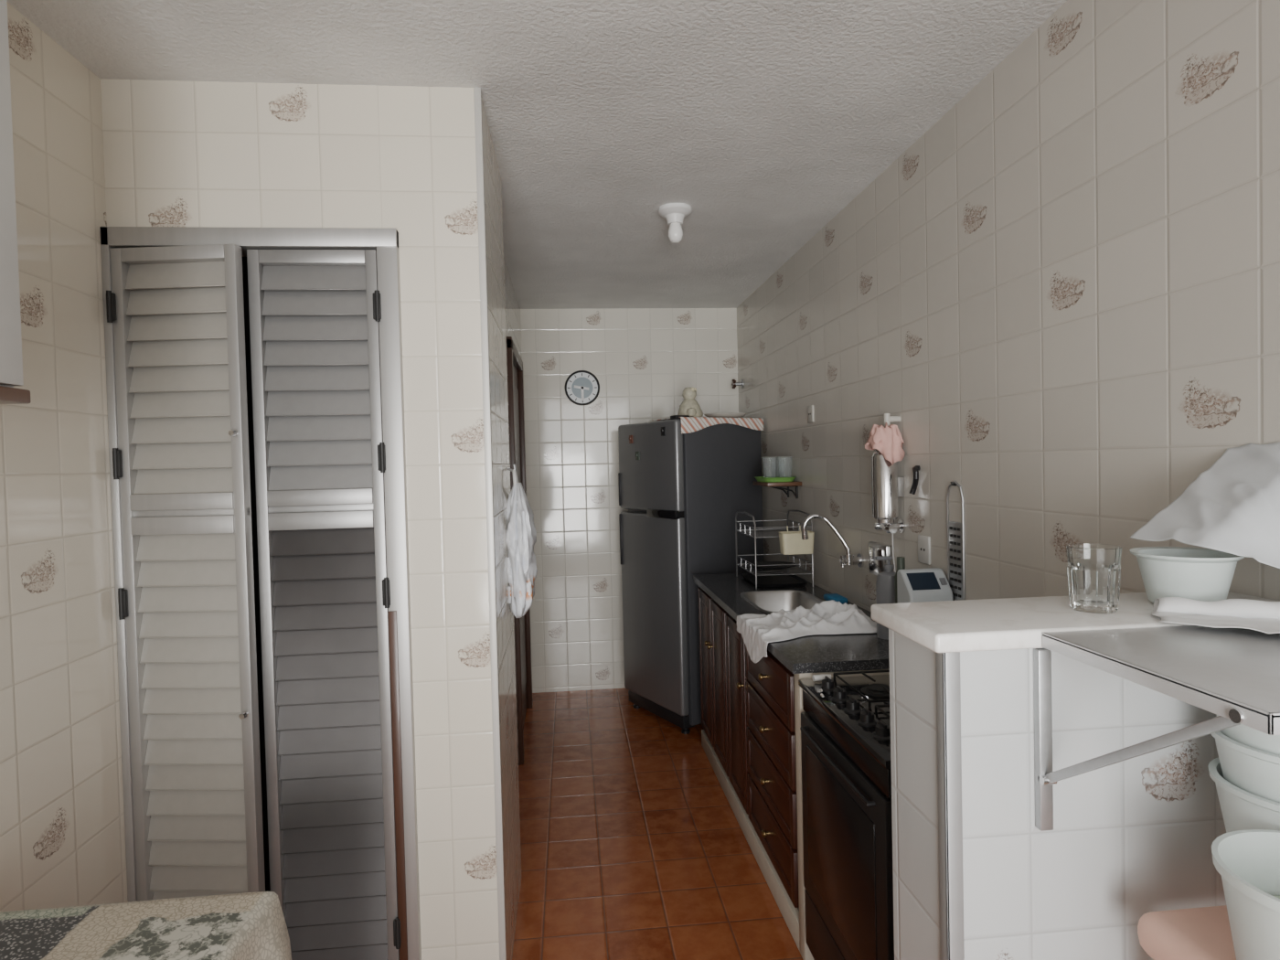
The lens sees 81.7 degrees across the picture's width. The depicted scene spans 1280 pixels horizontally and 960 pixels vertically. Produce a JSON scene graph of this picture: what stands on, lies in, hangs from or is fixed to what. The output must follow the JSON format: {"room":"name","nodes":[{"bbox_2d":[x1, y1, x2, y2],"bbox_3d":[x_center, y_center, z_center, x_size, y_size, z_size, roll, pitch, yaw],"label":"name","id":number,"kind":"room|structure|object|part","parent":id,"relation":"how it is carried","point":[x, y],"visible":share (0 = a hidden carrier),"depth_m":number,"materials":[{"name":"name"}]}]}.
{"room":"kitchen","nodes":[
{"label":"kitchen","id":0,"kind":"room"},
{"bbox_2d":[0,1,127,911],"bbox_3d":[-1.252,0.265,0.236,0.120,2.520,4.700,-2,1,-5],"label":"wall","id":1,"kind":"structure","parent":0,"point":[62,833],"depth_m":1.70,"materials":[{"name":"beige tile"}]},
{"bbox_2d":[0,0,31,404],"bbox_3d":[-1.093,-0.501,0.775,0.341,0.782,0.778,-2,1,-5],"label":"upper cabinet","id":2,"kind":"object","parent":1,"relation":"attached to","point":[11,360],"visible":1,"depth_m":1.15,"materials":[{"name":"grey laminate"}]},
{"bbox_2d":[100,78,382,228],"bbox_3d":[-1.041,-0.841,1.982,0.692,0.400,0.080,-2,1,-5],"label":"wall","id":3,"kind":"structure","parent":0,"point":[176,153],"depth_m":1.94,"materials":[{"name":"beige tile"}]},
{"bbox_2d":[99,226,421,959],"bbox_3d":[-0.985,0.411,1.961,0.734,2.134,0.164,-2,1,-5],"label":"door","id":4,"kind":"structure","parent":3,"relation":"in","point":[325,303],"depth_m":1.95,"materials":[{"name":"metal"}]},
{"bbox_3d":[-1.029,-0.119,1.877,0.018,0.018,0.027,-2,1,-5],"label":"knob","id":5,"kind":"part","parent":4,"relation":"part of","materials":[{"name":"silver metal"}]},
{"bbox_3d":[-1.012,0.601,1.893,0.018,0.018,0.027,-2,1,-5],"label":"knob","id":6,"kind":"part","parent":4,"relation":"part of","materials":[{"name":"silver metal"}]},
{"bbox_2d":[242,256,270,891],"bbox_3d":[-0.981,0.204,2.572,0.870,2.520,0.100,-2,1,-5],"label":"door gap","id":7,"kind":"structure","parent":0,"point":[244,259],"depth_m":2.49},
{"bbox_2d":[377,85,521,959],"bbox_3d":[-0.565,0.199,2.336,0.268,2.520,0.650,-2,1,-5],"label":"wall","id":8,"kind":"structure","parent":0,"point":[427,134],"depth_m":2.02,"materials":[{"name":"beige tile"}]},
{"bbox_2d":[473,87,506,959],"bbox_3d":[-0.408,0.203,2.033,0.018,2.520,0.023,-2,1,-5],"label":"trim","id":9,"kind":"structure","parent":8,"relation":"attached to","point":[477,92],"depth_m":2.02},
{"bbox_2d":[507,464,516,471],"bbox_3d":[-0.445,-0.037,2.569,0.033,0.034,0.009,-2,1,-5],"label":"hook","id":10,"kind":"object","parent":8,"relation":"attached to","point":[514,465],"visible":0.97,"depth_m":2.57,"materials":[{"name":"metal"}]},
{"bbox_2d":[506,469,537,618],"bbox_3d":[-0.407,0.214,2.584,0.094,0.505,0.308,-2,1,-5],"label":"towel","id":11,"kind":"object","parent":10,"relation":"hanging from","point":[521,533],"visible":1,"depth_m":2.47,"materials":[{"name":"white fabric"}]},
{"bbox_2d":[503,257,521,767],"bbox_3d":[-0.711,0.170,3.753,0.135,2.520,2.200,-2,1,-5],"label":"wall","id":12,"kind":"structure","parent":0,"point":[513,329],"depth_m":3.90,"materials":[{"name":"beige tile"}]},
{"bbox_2d":[506,336,533,765],"bbox_3d":[-0.677,0.350,4.147,0.088,2.140,0.930,-2,1,-5],"label":"door","id":13,"kind":"structure","parent":12,"relation":"in","point":[515,363],"depth_m":4.20,"materials":[{"name":"brown wood"}]},
{"bbox_3d":[-0.693,-0.080,4.137,0.010,0.900,0.610,-2,1,-5],"label":"raised panel","id":14,"kind":"part","parent":13,"relation":"part of","materials":[{"name":"brown wood"}]},
{"bbox_3d":[-0.670,0.870,4.159,0.010,0.700,0.610,-2,1,-5],"label":"raised panel","id":15,"kind":"part","parent":13,"relation":"part of","materials":[{"name":"brown wood"}]},
{"bbox_2d":[6,0,1067,309],"bbox_3d":[-0.181,-1.101,1.467,2.560,0.100,7.000,-2,1,-5],"label":"ceiling","id":16,"kind":"structure","parent":0,"point":[767,119],"depth_m":1.99,"materials":[{"name":"paint"}]},
{"bbox_2d":[658,202,692,243],"bbox_3d":[0.142,-1.026,2.987,0.136,0.138,0.136,-2,1,-5],"label":"ceiling lamp","id":17,"kind":"object","parent":16,"relation":"attached to","point":[675,213],"visible":1,"depth_m":2.96,"materials":[{"name":"white plastic"}]},
{"bbox_3d":[0.143,-0.995,2.987,0.060,0.077,0.060,-2,1,-5],"label":"bulb","id":18,"kind":"part","parent":17,"relation":"part of","materials":[{"name":"white glass"}]},
{"bbox_2d":[520,308,738,693],"bbox_3d":[-0.108,0.127,4.966,1.570,2.520,0.100,-2,1,-5],"label":"wall","id":19,"kind":"structure","parent":0,"point":[643,360],"depth_m":4.90,"materials":[{"name":"beige tile"}]},
{"bbox_2d":[564,370,599,405],"bbox_3d":[-0.379,-0.605,4.861,0.232,0.232,0.029,-2,1,-5],"label":"wall clock","id":20,"kind":"object","parent":19,"relation":"attached to","point":[581,388],"visible":1,"depth_m":4.86,"materials":[{"name":"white plastic"}]},
{"bbox_2d":[512,687,803,959],"bbox_3d":[-0.117,1.518,1.528,2.560,0.100,7.000,-2,1,-5],"label":"floor","id":21,"kind":"structure","parent":0,"point":[633,847],"depth_m":2.88,"materials":[{"name":"tile"}]},
{"bbox_2d":[618,415,763,734],"bbox_3d":[0.296,0.514,4.426,0.614,1.752,0.640,-2,2,-31],"label":"refrigerator","id":22,"kind":"object","parent":21,"relation":"on","point":[684,494],"visible":0.81,"depth_m":4.16,"materials":[{"name":"silver metal"}]},
{"bbox_3d":[-0.122,0.057,4.519,0.014,0.200,0.015,-2,2,-31],"label":"handle","id":23,"kind":"part","parent":22,"relation":"part of","materials":[{"name":"black plastic"}]},
{"bbox_3d":[-0.115,0.362,4.526,0.014,0.310,0.015,-2,2,-31],"label":"handle","id":24,"kind":"part","parent":22,"relation":"part of","materials":[{"name":"black plastic"}]},
{"bbox_2d":[629,435,632,443],"bbox_3d":[-0.056,-0.241,4.382,0.012,0.050,0.040,-2,2,-31],"label":"magnet","id":25,"kind":"object","parent":22,"relation":"attached to","point":[630,436],"visible":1,"depth_m":4.38,"materials":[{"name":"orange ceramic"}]},
{"bbox_2d":[635,451,639,459],"bbox_3d":[-0.017,-0.141,4.324,0.012,0.050,0.040,-2,2,-31],"label":"magnet","id":26,"kind":"object","parent":22,"relation":"attached to","point":[637,457],"visible":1,"depth_m":4.32,"materials":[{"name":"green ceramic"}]},
{"bbox_3d":[0.055,-0.078,4.275,0.056,0.510,0.636,-2,2,-31],"label":"freezer door","id":27,"kind":"part","parent":22,"relation":"part of","materials":[{"name":"silver metal"}]},
{"bbox_3d":[0.075,0.741,4.294,0.056,1.095,0.636,-2,2,-31],"label":"door","id":28,"kind":"part","parent":22,"relation":"part of","materials":[{"name":"silver metal"}]},
{"bbox_2d":[661,426,665,436],"bbox_3d":[0.125,-0.269,4.082,0.012,0.050,0.040,-2,2,-31],"label":"magnet","id":29,"kind":"object","parent":22,"relation":"attached to","point":[663,429],"visible":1,"depth_m":4.08,"materials":[{"name":"black plastic"}]},
{"bbox_3d":[0.140,0.188,4.132,0.064,0.048,0.296,-2,2,-31],"label":"control panel","id":30,"kind":"part","parent":22,"relation":"part of","materials":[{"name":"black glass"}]},
{"bbox_2d":[651,416,763,433],"bbox_3d":[0.391,-0.307,4.270,0.580,0.091,0.309,-2,2,-31],"label":"cloth","id":31,"kind":"object","parent":22,"relation":"on","point":[688,424],"visible":0.91,"depth_m":4.10,"materials":[{"name":"fabric"}]},
{"bbox_2d":[677,387,703,416],"bbox_3d":[0.280,-0.436,4.175,0.138,0.174,0.166,-1,1,24],"label":"frog figurine","id":32,"kind":"object","parent":31,"relation":"on","point":[689,406],"visible":0.89,"depth_m":4.13,"materials":[{"name":"beige ceramic"}]},
{"bbox_2d":[704,412,746,417],"bbox_3d":[0.495,-0.371,4.306,0.250,0.029,0.190,-2,2,-30],"label":"dish","id":33,"kind":"object","parent":31,"relation":"on","point":[715,414],"visible":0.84,"depth_m":4.23,"materials":[{"name":"white ceramic"}]},
{"bbox_2d":[697,587,799,911],"bbox_3d":[0.620,0.936,3.093,0.513,0.781,1.662,-2,1,-5],"label":"base cabinet","id":34,"kind":"object","parent":21,"relation":"on","point":[747,707],"visible":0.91,"depth_m":2.74,"materials":[{"name":"brown wood"}]},
{"bbox_3d":[0.337,0.925,3.720,0.022,0.720,0.320,-2,1,-5],"label":"door","id":35,"kind":"part","parent":34,"relation":"part of","materials":[{"name":"brown wood"}]},
{"bbox_3d":[0.370,0.932,3.382,0.022,0.720,0.320,-2,1,-5],"label":"door","id":36,"kind":"part","parent":34,"relation":"part of","materials":[{"name":"brown wood"}]},
{"bbox_3d":[0.403,0.940,3.038,0.022,0.720,0.330,-2,1,-5],"label":"door","id":37,"kind":"part","parent":34,"relation":"part of","materials":[{"name":"brown wood"}]},
{"bbox_3d":[0.392,0.803,2.894,0.028,0.024,0.024,-2,1,-5],"label":"knob","id":38,"kind":"part","parent":34,"relation":"part of","materials":[{"name":"gold metal"}]},
{"bbox_3d":[0.421,0.678,2.552,0.028,0.024,0.024,-2,1,-5],"label":"knob","id":39,"kind":"part","parent":34,"relation":"part of","materials":[{"name":"gold metal"}]},
{"bbox_3d":[0.426,0.860,2.557,0.028,0.024,0.024,-2,1,-5],"label":"knob","id":40,"kind":"part","parent":34,"relation":"part of","materials":[{"name":"gold metal"}]},
{"bbox_3d":[0.430,1.042,2.561,0.028,0.024,0.024,-2,1,-5],"label":"knob","id":41,"kind":"part","parent":34,"relation":"part of","materials":[{"name":"gold metal"}]},
{"bbox_3d":[0.435,1.224,2.565,0.028,0.024,0.024,-2,1,-5],"label":"knob","id":42,"kind":"part","parent":34,"relation":"part of","materials":[{"name":"gold metal"}]},
{"bbox_3d":[0.442,0.678,2.554,0.022,0.172,0.590,-2,1,-5],"label":"drawer","id":43,"kind":"part","parent":34,"relation":"part of","materials":[{"name":"brown wood"}]},
{"bbox_3d":[0.447,0.860,2.558,0.022,0.172,0.590,-2,1,-5],"label":"drawer","id":44,"kind":"part","parent":34,"relation":"part of","materials":[{"name":"brown wood"}]},
{"bbox_3d":[0.451,1.042,2.563,0.022,0.172,0.590,-2,1,-5],"label":"drawer","id":45,"kind":"part","parent":34,"relation":"part of","materials":[{"name":"brown wood"}]},
{"bbox_3d":[0.456,1.224,2.567,0.022,0.172,0.590,-2,1,-5],"label":"drawer","id":46,"kind":"part","parent":34,"relation":"part of","materials":[{"name":"brown wood"}]},
{"bbox_2d":[693,571,889,673],"bbox_3d":[0.618,0.528,3.068,0.510,0.030,1.755,-2,1,-5],"label":"countertop","id":47,"kind":"structure","parent":34,"relation":"on","point":[848,652],"depth_m":2.39,"materials":[{"name":"stone"}]},
{"bbox_2d":[735,510,813,589],"bbox_3d":[0.649,0.324,3.627,0.278,0.347,0.398,-2,1,-5],"label":"dish rack","id":48,"kind":"object","parent":47,"relation":"on","point":[762,579],"visible":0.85,"depth_m":3.59,"materials":[{"name":"grey metal"}]},
{"bbox_3d":[0.515,0.328,3.614,0.008,0.347,0.398,-2,1,-5],"label":"frame","id":49,"kind":"part","parent":48,"relation":"part of","materials":[{"name":"grey metal"}]},
{"bbox_2d":[748,561,796,569],"bbox_3d":[0.651,0.422,3.639,0.232,0.016,0.232,-2,1,-5],"label":"dinner plate","id":50,"kind":"object","parent":48,"relation":"on","point":[758,562],"visible":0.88,"depth_m":3.65,"materials":[{"name":"black plastic"}]},
{"bbox_2d":[736,519,810,538],"bbox_3d":[0.647,0.237,3.625,0.275,0.050,0.393,-2,1,-5],"label":"shelf","id":51,"kind":"object","parent":48,"relation":"attached to","point":[759,532],"depth_m":3.67,"materials":[{"name":"grey metal"}]},
{"bbox_2d":[736,553,811,575],"bbox_3d":[0.651,0.412,3.629,0.275,0.050,0.393,-2,1,-5],"label":"shelf","id":52,"kind":"object","parent":48,"relation":"attached to","point":[741,564],"depth_m":3.54,"materials":[{"name":"grey metal"}]},
{"bbox_2d":[778,525,814,554],"bbox_3d":[0.716,0.274,3.390,0.158,0.123,0.090,-2,1,-5],"label":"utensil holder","id":53,"kind":"object","parent":48,"relation":"hanging from","point":[791,542],"visible":0.97,"depth_m":3.35,"materials":[{"name":"beige plastic"}]},
{"bbox_3d":[0.784,0.321,3.640,0.008,0.347,0.398,-2,1,-5],"label":"frame","id":54,"kind":"part","parent":48,"relation":"part of","materials":[{"name":"grey metal"}]},
{"bbox_2d":[740,589,823,613],"bbox_3d":[0.611,0.583,3.126,0.310,0.150,0.496,-2,1,-5],"label":"sink","id":55,"kind":"object","parent":47,"relation":"in","point":[768,602],"visible":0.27,"depth_m":3.34,"materials":[{"name":"silver metal"}]},
{"bbox_2d":[736,600,876,662],"bbox_3d":[0.626,0.542,2.659,0.478,0.188,0.447,-2,1,-5],"label":"dish towel","id":56,"kind":"object","parent":47,"relation":"on","point":[826,617],"visible":0.99,"depth_m":2.60,"materials":[{"name":"white fabric"}]},
{"bbox_2d":[823,593,847,604],"bbox_3d":[0.814,0.495,3.084,0.065,0.025,0.120,-2,1,-5],"label":"sponge","id":57,"kind":"object","parent":47,"relation":"on","point":[836,597],"visible":0.83,"depth_m":3.05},
{"bbox_2d":[874,555,895,639],"bbox_3d":[0.827,0.388,2.460,0.087,0.270,0.084,-2,1,-5],"label":"soap bottle","id":58,"kind":"object","parent":47,"relation":"on","point":[885,580],"visible":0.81,"depth_m":2.44,"materials":[{"name":"grey plastic"}]},
{"bbox_2d":[894,556,905,603],"bbox_3d":[0.829,0.385,2.349,0.040,0.280,0.039,-2,1,-5],"label":"bottle","id":59,"kind":"object","parent":47,"relation":"on","point":[901,560],"visible":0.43,"depth_m":2.34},
{"bbox_2d":[896,567,953,603],"bbox_3d":[0.871,0.401,2.263,0.136,0.251,0.095,-2,1,-5],"label":"appliance","id":60,"kind":"object","parent":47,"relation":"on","point":[913,585],"visible":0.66,"depth_m":2.24,"materials":[{"name":"white plastic"}]},
{"bbox_2d":[798,670,894,959],"bbox_3d":[0.731,0.992,1.895,0.504,0.892,0.600,-2,1,-5],"label":"stove","id":61,"kind":"object","parent":21,"relation":"on","point":[845,728],"depth_m":1.84,"materials":[{"name":"black metal"}]},
{"bbox_3d":[0.521,0.570,2.084,0.052,0.019,0.115,-1,1,3],"label":"stove lighter","id":62,"kind":"part","parent":61,"relation":"part of","materials":[{"name":"metal"}]},
{"bbox_3d":[0.524,0.569,2.130,0.053,0.018,0.023,-2,1,-5],"label":"handle","id":63,"kind":"part","parent":61,"relation":"part of","materials":[{"name":"white plastic"}]},
{"bbox_3d":[0.522,1.282,1.881,0.021,0.163,0.580,-2,1,-5],"label":"drawer","id":64,"kind":"part","parent":61,"relation":"part of","materials":[{"name":"black plastic"}]},
{"bbox_3d":[0.521,0.565,2.052,0.046,0.035,0.046,-2,1,-5],"label":"knob","id":65,"kind":"part","parent":61,"relation":"part of","materials":[{"name":"black plastic"}]},
{"bbox_3d":[0.484,0.710,1.865,0.021,0.012,0.482,-2,1,-5],"label":"handle","id":66,"kind":"part","parent":61,"relation":"part of","materials":[{"name":"black plastic"}]},
{"bbox_3d":[0.530,0.567,1.962,0.046,0.035,0.046,-2,1,-5],"label":"knob","id":67,"kind":"part","parent":61,"relation":"part of","materials":[{"name":"black plastic"}]},
{"bbox_3d":[0.731,0.590,1.887,0.485,0.020,0.600,-2,1,-5],"label":"glass","id":68,"kind":"part","parent":61,"relation":"part of","materials":[{"name":"black glass"}]},
{"bbox_3d":[0.509,0.642,1.867,0.016,0.065,0.580,-2,1,-5],"label":"panel","id":69,"kind":"part","parent":61,"relation":"part of","materials":[{"name":"black metal"}]},
{"bbox_3d":[0.538,0.569,1.873,0.046,0.035,0.046,-2,1,-5],"label":"knob","id":70,"kind":"part","parent":61,"relation":"part of","materials":[{"name":"black plastic"}]},
{"bbox_3d":[0.547,0.571,1.783,0.046,0.035,0.046,-2,1,-5],"label":"knob","id":71,"kind":"part","parent":61,"relation":"part of","materials":[{"name":"black plastic"}]},
{"bbox_3d":[0.654,0.575,2.025,0.100,0.011,0.100,-2,1,-5],"label":"burner","id":72,"kind":"part","parent":61,"relation":"part of","materials":[{"name":"black metal"}]},
{"bbox_3d":[0.556,0.573,1.694,0.046,0.035,0.046,-2,1,-5],"label":"knob","id":73,"kind":"part","parent":61,"relation":"part of","materials":[{"name":"black plastic"}]},
{"bbox_2d":[1137,905,1236,959],"bbox_3d":[0.889,1.019,0.836,0.385,0.880,0.410,-2,1,-5],"label":"stool","id":74,"kind":"object","parent":21,"relation":"on","point":[1203,933],"visible":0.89,"depth_m":0.96,"materials":[{"name":"pink plastic"}]},
{"bbox_2d":[1207,757,1279,832],"bbox_3d":[0.874,0.487,0.974,0.200,0.176,0.200,-2,1,-5],"label":"bowl","id":75,"kind":"object","parent":74,"relation":"on","point":[1242,809],"visible":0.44,"depth_m":0.96,"materials":[{"name":"plastic"}]},
{"bbox_2d":[1210,716,1279,802],"bbox_3d":[0.873,0.427,0.973,0.200,0.176,0.200,-2,1,-5],"label":"bowl","id":76,"kind":"object","parent":75,"relation":"on","point":[1256,772],"visible":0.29,"depth_m":0.95,"materials":[{"name":"plastic"}]},
{"bbox_2d":[1216,714,1279,755],"bbox_3d":[0.871,0.382,0.972,0.200,0.176,0.200,-2,1,-5],"label":"bowl","id":77,"kind":"object","parent":76,"relation":"on","point":[1243,734],"visible":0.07,"depth_m":0.94,"materials":[{"name":"plastic"}]},
{"bbox_2d":[1211,829,1279,959],"bbox_3d":[0.755,0.507,0.809,0.206,0.150,0.206,-2,1,-5],"label":"bucket","id":78,"kind":"object","parent":74,"relation":"on","point":[1247,861],"visible":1,"depth_m":0.84,"materials":[{"name":"plastic"}]},
{"bbox_3d":[-0.888,1.111,0.816,0.610,0.784,0.828,-2,1,-5],"label":"dining table","id":79,"kind":"object","parent":21,"relation":"on","visible":0},
{"bbox_2d":[0,891,291,959],"bbox_3d":[-0.871,0.838,0.811,0.669,0.262,0.880,-2,1,-5],"label":"tablecloth","id":80,"kind":"object","parent":79,"relation":"on","point":[246,925],"visible":1,"depth_m":1.16,"materials":[{"name":"fabric"}]},
{"bbox_2d":[701,669,889,959],"bbox_3d":[0.640,0.978,3.067,0.490,0.870,1.720,-2,1,-5],"label":"trim","id":81,"kind":"structure","parent":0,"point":[794,920],"depth_m":2.33,"materials":[{"name":"beige paint"}]},
{"bbox_2d":[736,0,1279,611],"bbox_3d":[1.065,0.176,1.614,0.120,2.520,7.000,-2,1,-5],"label":"wall","id":82,"kind":"structure","parent":0,"point":[1063,294],"depth_m":1.76,"materials":[{"name":"beige tile"}]},
{"bbox_2d":[731,379,743,388],"bbox_3d":[0.640,-0.629,4.852,0.070,0.063,0.060,-2,1,-5],"label":"shutoff valve","id":83,"kind":"object","parent":82,"relation":"attached to","point":[734,383],"visible":1,"depth_m":4.84,"materials":[{"name":"metal"}]},
{"bbox_3d":[0.615,-0.629,4.850,0.020,0.063,0.060,-2,1,-5],"label":"knob","id":84,"kind":"part","parent":83,"relation":"part of","materials":[{"name":"silver metal"}]},
{"bbox_3d":[0.648,-0.630,4.853,0.053,0.059,0.059,-2,1,-5],"label":"stem","id":85,"kind":"part","parent":83,"relation":"part of","materials":[{"name":"metal"}]},
{"bbox_2d":[752,480,801,498],"bbox_3d":[0.703,0.051,3.807,0.176,0.086,0.300,-2,1,-5],"label":"wall shelf","id":86,"kind":"object","parent":82,"relation":"attached to","point":[781,485],"visible":0.99,"depth_m":3.72,"materials":[{"name":"brown wood"}]},
{"bbox_2d":[755,476,796,481],"bbox_3d":[0.693,-0.004,3.810,0.180,0.024,0.288,-2,1,-5],"label":"tray","id":87,"kind":"object","parent":86,"relation":"on","point":[758,478],"visible":0.84,"depth_m":3.69,"materials":[{"name":"plastic"}]},
{"bbox_2d":[761,456,777,477],"bbox_3d":[0.665,-0.058,3.801,0.079,0.122,0.079,-2,1,-5],"label":"plastic cup","id":88,"kind":"object","parent":87,"relation":"in","point":[769,464],"visible":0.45,"depth_m":3.77,"materials":[{"name":"clear plastic"}]},
{"bbox_2d":[776,458,778,477],"bbox_3d":[0.721,-0.061,3.872,0.079,0.122,0.079,-2,1,-5],"label":"plastic cup","id":89,"kind":"object","parent":87,"relation":"in","point":[777,470],"visible":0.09,"depth_m":3.84,"materials":[{"name":"plastic"}]},
{"bbox_2d":[777,456,792,477],"bbox_3d":[0.733,-0.059,3.743,0.079,0.122,0.079,-2,1,-5],"label":"plastic cup","id":90,"kind":"object","parent":87,"relation":"in","point":[784,463],"visible":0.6,"depth_m":3.71,"materials":[{"name":"plastic"}]},
{"bbox_2d":[807,405,814,423],"bbox_3d":[0.806,-0.312,3.498,0.012,0.080,0.076,-2,1,-5],"label":"wall outlet","id":91,"kind":"object","parent":82,"relation":"attached to","point":[810,409],"visible":1,"depth_m":3.48,"materials":[{"name":"white plastic"}]},
{"bbox_2d":[801,513,863,567],"bbox_3d":[0.767,0.242,2.949,0.239,0.216,0.065,-1,1,5],"label":"faucet","id":92,"kind":"object","parent":82,"relation":"attached to","point":[848,559],"visible":1,"depth_m":2.94,"materials":[{"name":"silver metal"}]},
{"bbox_3d":[0.745,0.219,2.963,0.191,0.170,0.034,-1,1,12],"label":"spout","id":93,"kind":"part","parent":92,"relation":"part of","materials":[{"name":"silver metal"}]},
{"bbox_3d":[0.806,0.322,2.939,0.019,0.044,0.044,-2,1,-5],"label":"cross handle","id":94,"kind":"part","parent":92,"relation":"part of","materials":[{"name":"silver metal"}]},
{"bbox_2d":[868,541,892,575],"bbox_3d":[0.885,0.295,2.735,0.033,0.120,0.160,-2,1,-5],"label":"soap holder","id":95,"kind":"object","parent":82,"relation":"attached to","point":[875,549],"visible":0.74,"depth_m":2.72,"materials":[{"name":"silver metal"}]},
{"bbox_2d":[871,413,905,572],"bbox_3d":[0.860,0.142,2.575,0.106,0.746,0.133,-2,1,-5],"label":"water filter","id":96,"kind":"object","parent":82,"relation":"attached to","point":[888,486],"visible":0.77,"depth_m":2.53,"materials":[{"name":"silver metal"}]},
{"bbox_2d":[864,422,905,465],"bbox_3d":[0.844,-0.124,2.553,0.120,0.149,0.136,-2,1,-5],"label":"cloth","id":97,"kind":"object","parent":96,"relation":"on","point":[889,441],"visible":1,"depth_m":2.51,"materials":[{"name":"pink fabric"}]},
{"bbox_2d":[874,519,905,533],"bbox_3d":[0.874,0.161,2.570,0.080,0.047,0.120,-2,1,-5],"label":"tap","id":98,"kind":"object","parent":96,"relation":"on","point":[888,525],"depth_m":2.55,"materials":[{"name":"silver metal"}]},
{"bbox_2d":[909,465,920,494],"bbox_3d":[0.906,0.001,2.431,0.034,0.097,0.044,-2,1,-5],"label":"wall hook","id":99,"kind":"object","parent":82,"relation":"attached to","point":[915,470],"visible":1,"depth_m":2.42,"materials":[{"name":"black plastic"}]},
{"bbox_2d":[917,534,930,565],"bbox_3d":[0.925,0.226,2.411,0.012,0.090,0.076,-2,1,-5],"label":"wall outlet","id":100,"kind":"object","parent":82,"relation":"attached to","point":[923,541],"visible":1,"depth_m":2.40,"materials":[{"name":"white plastic"}]},
{"bbox_3d":[0.936,0.011,2.209,0.019,0.012,0.006,-2,1,-5],"label":"hook","id":101,"kind":"object","parent":82,"relation":"attached to","visible":0},
{"bbox_2d":[946,480,965,600],"bbox_3d":[0.945,0.229,2.215,0.008,0.453,0.095,-2,1,-5],"label":"grater","id":102,"kind":"object","parent":101,"relation":"hanging from","point":[955,530],"visible":0.77,"depth_m":2.21,"materials":[{"name":"metal"}]},
{"bbox_3d":[0.948,0.290,2.217,0.006,0.330,0.093,-2,1,-5],"label":"blade","id":103,"kind":"part","parent":102,"relation":"part of","materials":[{"name":"metal"}]},
{"bbox_2d":[888,628,1226,959],"bbox_3d":[0.750,0.843,1.188,0.625,1.222,0.185,-2,1,-5],"label":"wall","id":104,"kind":"structure","parent":0,"point":[1129,839],"depth_m":1.08,"materials":[{"name":"white tile"}]},
{"bbox_2d":[935,651,964,959],"bbox_3d":[0.455,0.853,1.075,0.025,1.222,0.024,-2,1,-5],"label":"trim","id":105,"kind":"structure","parent":104,"relation":"attached to","point":[947,665],"depth_m":1.06,"materials":[{"name":"silver metal"}]},
{"bbox_2d":[870,591,1279,652],"bbox_3d":[0.723,0.219,1.180,0.644,0.028,0.230,-2,1,-5],"label":"marble slab","id":106,"kind":"object","parent":104,"relation":"on","point":[987,624],"visible":0.66,"depth_m":1.12,"materials":[{"name":"white stone"}]},
{"bbox_2d":[1066,544,1121,613],"bbox_3d":[0.716,0.154,1.168,0.076,0.100,0.076,-2,1,-5],"label":"drinking glass","id":107,"kind":"object","parent":106,"relation":"on","point":[1093,570],"visible":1,"depth_m":1.14,"materials":[{"name":"clear glass"}]},
{"bbox_2d":[1129,546,1244,603],"bbox_3d":[0.879,0.158,1.194,0.150,0.084,0.150,-2,1,-5],"label":"bowl","id":108,"kind":"object","parent":106,"relation":"on","point":[1201,574],"visible":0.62,"depth_m":1.15,"materials":[{"name":"plastic"}]},
{"bbox_2d":[1033,625,1279,831],"bbox_3d":[0.827,0.356,0.912,0.488,0.286,0.360,-2,1,-5],"label":"shelf","id":109,"kind":"object","parent":104,"relation":"attached to","point":[1232,674],"visible":0.99,"depth_m":0.92,"materials":[{"name":"metal"}]},
{"bbox_3d":[0.826,0.223,0.901,0.485,0.021,0.344,-2,1,-5],"label":"panel","id":110,"kind":"part","parent":109,"relation":"part of","materials":[{"name":"metal"}]},
{"bbox_2d":[1152,597,1279,633],"bbox_3d":[0.870,0.186,1.004,0.287,0.037,0.204,-1,2,32],"label":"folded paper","id":111,"kind":"object","parent":109,"relation":"on","point":[1263,616],"visible":1,"depth_m":1.06,"materials":[{"name":"white paper"}]},
{"bbox_2d":[1130,441,1279,568],"bbox_3d":[0.951,0.046,1.143,0.189,0.209,0.290,-2,1,-5],"label":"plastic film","id":112,"kind":"object","parent":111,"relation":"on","point":[1232,506],"visible":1,"depth_m":1.18,"materials":[{"name":"white plastic"}]}
]}

